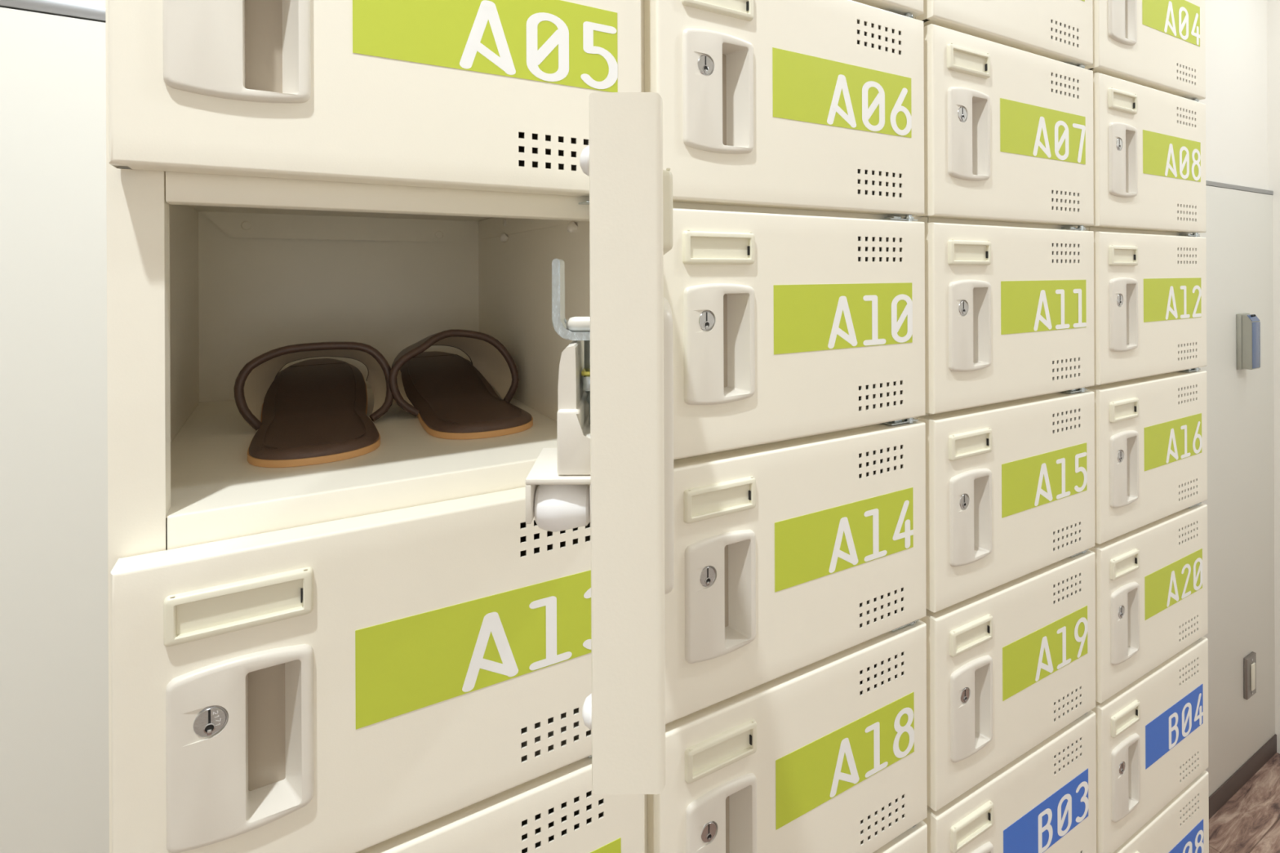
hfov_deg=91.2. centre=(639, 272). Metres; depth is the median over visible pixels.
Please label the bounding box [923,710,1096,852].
locker
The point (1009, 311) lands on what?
locker
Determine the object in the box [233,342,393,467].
slipper
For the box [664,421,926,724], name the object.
locker
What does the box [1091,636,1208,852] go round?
locker
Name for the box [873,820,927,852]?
locker
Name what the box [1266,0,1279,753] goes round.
wall
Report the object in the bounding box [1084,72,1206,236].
locker
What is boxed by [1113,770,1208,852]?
locker
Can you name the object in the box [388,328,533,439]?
slipper
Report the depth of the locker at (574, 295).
0.33 m
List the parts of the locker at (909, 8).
door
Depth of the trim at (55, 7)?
0.59 m
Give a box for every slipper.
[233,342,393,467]
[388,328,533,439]
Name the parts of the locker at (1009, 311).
name plate, handle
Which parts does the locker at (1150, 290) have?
name plate, handle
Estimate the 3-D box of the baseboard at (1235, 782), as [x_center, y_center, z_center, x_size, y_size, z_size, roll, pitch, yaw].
[1.342,1.529,1.633,1.652,0.058,0.004,0,0,-29]
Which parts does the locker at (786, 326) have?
name plate, handle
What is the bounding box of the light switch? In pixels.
[1244,651,1256,699]
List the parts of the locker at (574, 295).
door, name plate, handle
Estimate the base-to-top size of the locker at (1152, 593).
0.186 m
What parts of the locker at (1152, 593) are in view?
name plate, handle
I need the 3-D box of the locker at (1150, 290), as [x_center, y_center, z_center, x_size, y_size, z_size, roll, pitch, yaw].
[0.571,0.044,0.969,0.300,0.186,0.389,0,0,-29]
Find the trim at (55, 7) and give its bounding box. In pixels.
[0,0,1273,195]
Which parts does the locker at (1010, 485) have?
name plate, handle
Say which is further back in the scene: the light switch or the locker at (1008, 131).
the light switch
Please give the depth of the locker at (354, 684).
0.34 m
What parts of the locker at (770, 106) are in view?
name plate, handle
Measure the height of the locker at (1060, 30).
0.203 m
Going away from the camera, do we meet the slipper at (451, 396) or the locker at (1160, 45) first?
the slipper at (451, 396)
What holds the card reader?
attached to the wall at (55, 775)
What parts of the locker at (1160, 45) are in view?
handle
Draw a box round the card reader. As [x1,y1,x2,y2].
[1236,312,1260,369]
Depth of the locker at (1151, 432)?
0.79 m
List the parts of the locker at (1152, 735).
name plate, handle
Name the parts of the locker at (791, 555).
name plate, handle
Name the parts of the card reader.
plate, panel, panel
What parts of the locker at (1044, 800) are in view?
name plate, handle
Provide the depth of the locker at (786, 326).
0.50 m
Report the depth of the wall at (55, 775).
0.60 m
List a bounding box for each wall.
[0,0,1275,852]
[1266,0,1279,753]
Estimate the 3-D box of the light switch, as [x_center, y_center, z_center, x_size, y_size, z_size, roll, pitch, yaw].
[1.875,1.237,1.925,0.070,0.124,0.013,0,0,-29]
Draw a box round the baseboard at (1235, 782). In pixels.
[1208,733,1276,819]
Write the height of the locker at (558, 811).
0.186 m
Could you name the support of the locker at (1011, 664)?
on the locker at (1044, 800)
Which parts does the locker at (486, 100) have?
handle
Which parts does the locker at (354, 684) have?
name plate, handle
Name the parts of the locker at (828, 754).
name plate, handle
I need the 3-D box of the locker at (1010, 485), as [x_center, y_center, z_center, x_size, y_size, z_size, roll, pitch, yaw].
[0.310,0.232,0.823,0.300,0.186,0.389,0,0,-29]
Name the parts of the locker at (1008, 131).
name plate, handle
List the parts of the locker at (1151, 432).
name plate, handle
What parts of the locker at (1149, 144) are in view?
name plate, handle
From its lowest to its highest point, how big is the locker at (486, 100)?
0.186 m
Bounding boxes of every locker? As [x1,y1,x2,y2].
[105,0,641,234]
[106,92,674,794]
[107,485,591,852]
[356,756,644,852]
[640,0,924,221]
[644,619,927,852]
[663,208,925,459]
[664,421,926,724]
[852,0,923,35]
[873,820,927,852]
[911,23,1093,231]
[913,0,1093,68]
[913,222,1094,417]
[914,390,1094,613]
[919,550,1095,811]
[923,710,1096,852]
[1084,0,1205,102]
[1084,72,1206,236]
[1085,370,1207,543]
[1088,502,1208,702]
[1089,231,1206,386]
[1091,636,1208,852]
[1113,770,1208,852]
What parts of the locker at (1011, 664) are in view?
name plate, handle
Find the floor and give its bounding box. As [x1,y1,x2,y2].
[1208,752,1279,852]
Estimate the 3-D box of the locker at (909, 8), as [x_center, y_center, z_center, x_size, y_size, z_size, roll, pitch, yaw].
[0.046,-0.334,0.677,0.300,0.203,0.389,0,0,-29]
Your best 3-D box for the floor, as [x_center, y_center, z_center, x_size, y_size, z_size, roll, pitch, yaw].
[0.599,1.611,-0.124,4.862,0.100,2.450,0,0,-29]
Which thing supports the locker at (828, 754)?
on the locker at (914, 840)
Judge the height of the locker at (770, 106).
0.186 m

